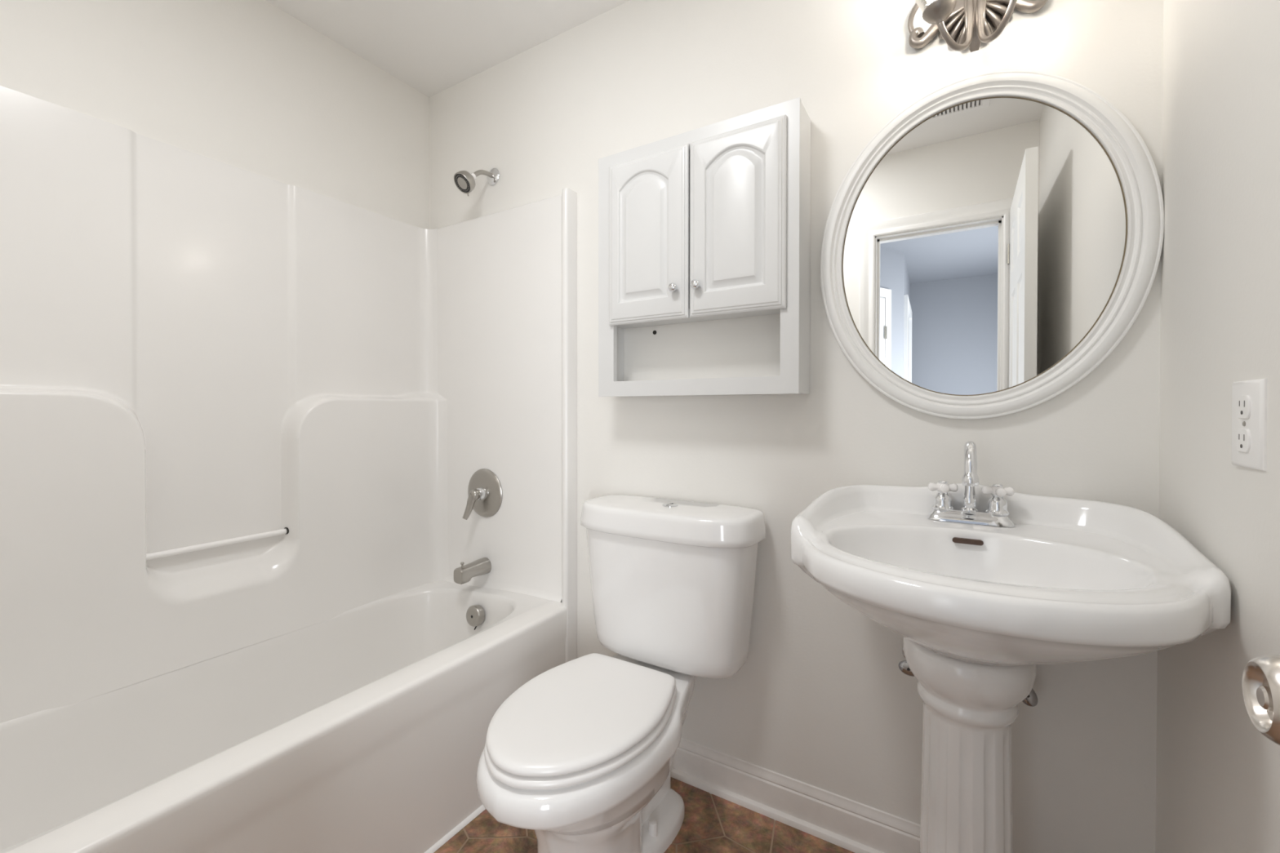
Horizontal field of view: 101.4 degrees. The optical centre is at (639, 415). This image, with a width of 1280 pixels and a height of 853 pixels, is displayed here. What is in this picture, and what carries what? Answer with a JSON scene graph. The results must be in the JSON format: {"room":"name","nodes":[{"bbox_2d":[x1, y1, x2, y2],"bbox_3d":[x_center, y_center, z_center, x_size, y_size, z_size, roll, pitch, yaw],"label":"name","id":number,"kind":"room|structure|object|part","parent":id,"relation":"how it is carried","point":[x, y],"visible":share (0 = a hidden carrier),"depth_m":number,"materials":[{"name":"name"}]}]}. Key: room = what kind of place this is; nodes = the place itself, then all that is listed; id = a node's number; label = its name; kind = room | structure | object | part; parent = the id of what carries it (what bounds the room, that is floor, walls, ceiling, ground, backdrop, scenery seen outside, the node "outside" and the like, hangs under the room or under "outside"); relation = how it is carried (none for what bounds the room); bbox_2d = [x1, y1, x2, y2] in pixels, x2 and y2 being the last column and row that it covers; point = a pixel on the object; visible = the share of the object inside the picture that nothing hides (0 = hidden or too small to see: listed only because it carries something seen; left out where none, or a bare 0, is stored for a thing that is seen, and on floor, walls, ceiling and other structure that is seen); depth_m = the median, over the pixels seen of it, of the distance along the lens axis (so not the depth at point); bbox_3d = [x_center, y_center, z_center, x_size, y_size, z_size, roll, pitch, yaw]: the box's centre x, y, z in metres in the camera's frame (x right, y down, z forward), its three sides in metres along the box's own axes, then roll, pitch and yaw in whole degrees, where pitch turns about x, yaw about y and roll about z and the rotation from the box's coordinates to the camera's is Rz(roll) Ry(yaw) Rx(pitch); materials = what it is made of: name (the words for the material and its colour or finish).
{"room":"bathroom","nodes":[
{"label":"bathroom","id":0,"kind":"room"},
{"bbox_2d":[0,0,429,229],"bbox_3d":[-1.349,-0.092,1.562,0.100,2.490,1.800,0,1,31],"label":"wall","id":1,"kind":"structure","parent":0,"point":[250,86],"depth_m":1.62,"materials":[{"name":"paint"}]},
{"bbox_2d":[266,0,629,97],"bbox_3d":[-0.324,-1.381,0.927,2.500,0.100,1.800,0,1,31],"label":"ceiling","id":2,"kind":"structure","parent":0,"point":[432,46],"depth_m":1.81,"materials":[{"name":"white paint"}]},
{"bbox_2d":[434,777,854,852],"bbox_3d":[-0.372,1.134,0.913,2.258,0.051,1.710,0,1,31],"label":"floor","id":3,"kind":"structure","parent":0,"point":[712,824],"depth_m":1.38,"materials":[{"name":"tile"}]},
{"bbox_2d":[0,580,566,852],"bbox_3d":[-0.958,0.878,1.341,0.770,0.454,1.565,0,1,31],"label":"bathtub","id":4,"kind":"object","parent":3,"relation":"on","point":[362,729],"visible":0.94,"depth_m":1.29,"materials":[{"name":"plastic"}]},
{"bbox_3d":[-0.605,0.735,1.919,0.074,0.074,0.035,0,1,31],"label":"overflow plate","id":5,"kind":"part","parent":4,"relation":"part of","materials":[{"name":"silver metal"}]},
{"bbox_2d":[0,85,577,723],"bbox_3d":[-0.963,0.170,1.344,0.786,1.867,1.575,0,1,31],"label":"shower surround","id":6,"kind":"object","parent":3,"relation":"on","point":[240,408],"visible":1,"depth_m":1.61,"materials":[{"name":"plastic"}]},
{"bbox_2d":[453,557,491,584],"bbox_3d":[-0.630,0.579,1.965,0.062,0.076,0.133,0,1,31],"label":"tub spout","id":7,"kind":"object","parent":6,"relation":"attached to","point":[463,574],"visible":1,"depth_m":1.94,"materials":[{"name":"silver metal"}]},
{"bbox_2d":[462,468,502,519],"bbox_3d":[-0.618,0.302,1.988,0.187,0.190,0.078,0,1,31],"label":"shower valve","id":8,"kind":"object","parent":6,"relation":"attached to","point":[485,495],"visible":1,"depth_m":1.99,"materials":[{"name":"silver metal"}]},
{"bbox_3d":[-0.637,0.338,1.980,0.067,0.117,0.034,0,1,19],"label":"lever handle","id":9,"kind":"part","parent":8,"relation":"part of","materials":[{"name":"silver metal"}]},
{"bbox_3d":[-0.562,-0.046,1.999,0.690,1.446,0.036,0,1,31],"label":"panel","id":10,"kind":"part","parent":6,"relation":"part of","materials":[{"name":"plastic"}]},
{"bbox_2d":[476,494,765,852],"bbox_3d":[-0.064,0.681,1.288,0.551,0.850,0.718,0,1,31],"label":"toilet","id":11,"kind":"object","parent":3,"relation":"on","point":[580,756],"visible":1,"depth_m":1.33,"materials":[{"name":"white ceramic"}]},
{"bbox_3d":[-0.139,0.680,1.216,0.365,0.028,0.477,0,1,31],"label":"seat lid","id":12,"kind":"part","parent":11,"relation":"part of","materials":[{"name":"white plastic"}]},
{"bbox_3d":[-0.096,0.912,1.288,0.392,0.388,0.682,0,1,31],"label":"bowl","id":13,"kind":"part","parent":11,"relation":"part of","materials":[{"name":"white ceramic"}]},
{"bbox_3d":[0.068,0.518,1.505,0.513,0.370,0.188,0,1,31],"label":"tank","id":14,"kind":"part","parent":11,"relation":"part of","materials":[{"name":"white ceramic"}]},
{"bbox_3d":[0.068,0.296,1.501,0.551,0.076,0.212,0,1,31],"label":"tank lid","id":15,"kind":"part","parent":11,"relation":"part of","materials":[{"name":"white ceramic"}]},
{"bbox_2d":[791,483,1231,852],"bbox_3d":[0.606,0.633,0.963,0.623,0.953,0.586,0,1,31],"label":"pedestal sink","id":16,"kind":"object","parent":3,"relation":"on","point":[975,608],"visible":1,"depth_m":0.96,"materials":[{"name":"white ceramic"}]},
{"bbox_2d":[927,440,1014,527],"bbox_3d":[0.701,0.143,1.113,0.160,0.177,0.128,0,1,31],"label":"faucet","id":17,"kind":"object","parent":16,"relation":"on","point":[996,514],"visible":1,"depth_m":1.12,"materials":[{"name":"silver metal"}]},
{"bbox_3d":[0.676,0.187,1.169,0.043,0.044,0.043,0,1,31],"label":"handle","id":18,"kind":"part","parent":17,"relation":"part of","materials":[{"name":"silver metal"}]},
{"bbox_3d":[0.676,0.161,1.169,0.049,0.019,0.049,0,1,-26],"label":"cross handle","id":19,"kind":"part","parent":17,"relation":"part of","materials":[{"name":"white ceramic"}]},
{"bbox_3d":[0.699,0.132,1.109,0.033,0.155,0.119,0,1,31],"label":"spout","id":20,"kind":"part","parent":17,"relation":"part of","materials":[{"name":"silver metal"}]},
{"bbox_3d":[0.718,0.219,1.141,0.160,0.024,0.054,0,1,31],"label":"plate","id":21,"kind":"part","parent":17,"relation":"part of","materials":[{"name":"silver metal"}]},
{"bbox_3d":[0.762,0.188,1.116,0.043,0.044,0.043,0,1,31],"label":"handle","id":22,"kind":"part","parent":17,"relation":"part of","materials":[{"name":"silver metal"}]},
{"bbox_3d":[0.762,0.161,1.116,0.049,0.019,0.049,0,1,-26],"label":"cross handle","id":23,"kind":"part","parent":17,"relation":"part of","materials":[{"name":"white ceramic"}]},
{"bbox_2d":[791,483,1231,666],"bbox_3d":[0.606,0.303,0.960,0.621,0.293,0.585,0,1,31],"label":"basin","id":24,"kind":"object","parent":16,"relation":"in","point":[1073,580],"depth_m":0.86,"materials":[{"name":"white ceramic"}]},
{"bbox_2d":[429,0,1163,852],"bbox_3d":[0.160,-0.091,1.638,2.400,2.490,0.100,0,1,31],"label":"wall","id":25,"kind":"structure","parent":0,"point":[821,698],"depth_m":1.39,"materials":[{"name":"paint"}]},
{"bbox_2d":[453,168,499,195],"bbox_3d":[-0.613,-0.878,1.947,0.081,0.140,0.165,0,1,31],"label":"shower","id":26,"kind":"object","parent":25,"relation":"attached to","point":[464,181],"visible":1,"depth_m":1.92,"materials":[{"name":"silver metal"}]},
{"bbox_3d":[-0.644,-0.842,1.900,0.058,0.044,0.040,0,1,31],"label":"spray plate","id":27,"kind":"part","parent":26,"relation":"part of","materials":[{"name":"silver metal"}]},
{"bbox_3d":[-0.592,-0.900,1.968,0.019,0.051,0.101,0,1,34],"label":"shower arm","id":28,"kind":"part","parent":26,"relation":"part of","materials":[{"name":"silver metal"}]},
{"bbox_2d":[598,97,810,396],"bbox_3d":[0.152,-0.422,1.487,0.612,0.732,0.161,0,1,31],"label":"upper cabinet","id":29,"kind":"object","parent":25,"relation":"attached to","point":[713,221],"visible":1,"depth_m":1.41,"materials":[{"name":"paint"}]},
{"bbox_3d":[0.019,-0.511,1.514,0.266,0.480,0.018,0,1,31],"label":"door","id":30,"kind":"part","parent":29,"relation":"part of","materials":[{"name":"paint"}]},
{"bbox_3d":[0.091,-0.353,1.445,0.025,0.025,0.026,0,1,31],"label":"knob","id":31,"kind":"part","parent":29,"relation":"part of","materials":[{"name":"silver metal"}]},
{"bbox_3d":[0.150,-0.352,1.410,0.025,0.025,0.026,0,1,31],"label":"knob","id":32,"kind":"part","parent":29,"relation":"part of","materials":[{"name":"silver metal"}]},
{"bbox_3d":[0.250,-0.509,1.373,0.264,0.480,0.018,0,1,31],"label":"door","id":33,"kind":"part","parent":29,"relation":"part of","materials":[{"name":"paint"}]},
{"bbox_2d":[671,767,884,852],"bbox_3d":[0.399,1.096,1.419,1.468,0.019,0.016,0,1,31],"label":"trim","id":34,"kind":"structure","parent":25,"relation":"attached to","point":[834,838],"depth_m":1.43,"materials":[{"name":"paint"}]},
{"bbox_2d":[671,737,919,852],"bbox_3d":[0.407,1.049,1.431,1.468,0.113,0.012,0,1,31],"label":"baseboard","id":35,"kind":"structure","parent":25,"relation":"attached to","point":[882,831],"depth_m":1.41,"materials":[{"name":"paint"}]},
{"bbox_2d":[898,647,914,676],"bbox_3d":[0.648,0.484,1.225,0.073,0.242,0.103,0,1,31],"label":"shutoff valve","id":36,"kind":"object","parent":25,"relation":"attached to","point":[903,665],"visible":0.22,"depth_m":1.20,"materials":[{"name":"silver metal"}]},
{"bbox_3d":[0.618,0.582,1.201,0.048,0.033,0.013,0,1,41],"label":"oval handle","id":37,"kind":"part","parent":36,"relation":"part of","materials":[{"name":"silver metal"}]},
{"bbox_2d":[907,0,1047,52],"bbox_3d":[0.714,-0.891,1.113,0.271,0.212,0.208,0,1,31],"label":"vanity light","id":38,"kind":"object","parent":25,"relation":"attached to","point":[962,24],"visible":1,"depth_m":1.15,"materials":[{"name":"grey metal"}]},
{"bbox_3d":[0.626,-0.898,1.109,0.109,0.078,0.109,0,1,31],"label":"lamp shade","id":39,"kind":"part","parent":38,"relation":"part of","materials":[{"name":"white glass"}]},
{"bbox_3d":[0.689,-0.869,1.132,0.129,0.168,0.026,0,1,-31],"label":"arm","id":40,"kind":"part","parent":38,"relation":"part of","materials":[{"name":"grey metal"}]},
{"bbox_3d":[0.757,-0.915,1.183,0.160,0.149,0.043,0,1,31],"label":"plate","id":41,"kind":"part","parent":38,"relation":"part of","materials":[{"name":"grey metal"}]},
{"bbox_3d":[0.742,-0.869,1.100,0.026,0.168,0.129,0,1,4],"label":"arm","id":42,"kind":"part","parent":38,"relation":"part of","materials":[{"name":"grey metal"}]},
{"bbox_2d":[820,70,1164,419],"bbox_3d":[0.751,-0.381,1.200,0.654,0.781,0.028,0,1,31],"label":"oval mirror","id":43,"kind":"object","parent":25,"relation":"attached to","point":[1001,235],"visible":1,"depth_m":1.17,"materials":[{"name":"white paint"}]},
{"bbox_3d":[0.754,-0.381,1.204,0.553,0.680,0.012,0,1,31],"label":"glass","id":44,"kind":"part","parent":43,"relation":"part of","materials":[{"name":"white mirror"}]},
{"bbox_2d":[1022,688,1037,706],"bbox_3d":[0.811,0.485,1.125,0.072,0.242,0.103,0,1,31],"label":"shutoff valve","id":45,"kind":"object","parent":25,"relation":"attached to","point":[1031,700],"visible":0.16,"depth_m":1.08,"materials":[{"name":"silver metal"}]},
{"bbox_2d":[1155,0,1279,852],"bbox_3d":[0.663,-0.080,0.348,0.156,2.490,1.580,0,1,31],"label":"wall","id":46,"kind":"structure","parent":0,"point":[1218,776],"depth_m":0.79,"materials":[{"name":"paint"}]},
{"bbox_2d":[1231,378,1267,471],"bbox_3d":[0.811,0.012,0.700,0.010,0.116,0.088,0,1,31],"label":"wall outlet","id":47,"kind":"object","parent":46,"relation":"attached to","point":[1249,397],"visible":1,"depth_m":0.69,"materials":[{"name":"white plastic"}]},
{"bbox_2d":[1235,427,1251,453],"bbox_3d":[0.808,0.034,0.701,0.003,0.033,0.037,0,1,31],"label":"receptacle","id":48,"kind":"object","parent":47,"relation":"attached to","point":[1243,435],"depth_m":0.70,"materials":[{"name":"white plastic"}]},
{"bbox_2d":[1236,394,1251,419],"bbox_3d":[0.808,-0.011,0.701,0.003,0.033,0.037,0,1,31],"label":"receptacle","id":49,"kind":"object","parent":47,"relation":"attached to","point":[1243,401],"depth_m":0.70,"materials":[{"name":"white plastic"}]},
{"bbox_2d":[1241,654,1279,745],"bbox_3d":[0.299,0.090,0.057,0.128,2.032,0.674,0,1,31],"label":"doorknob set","id":50,"kind":"structure","parent":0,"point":[1260,682],"depth_m":0.33,"materials":[{"name":"silver metal"}]}
]}

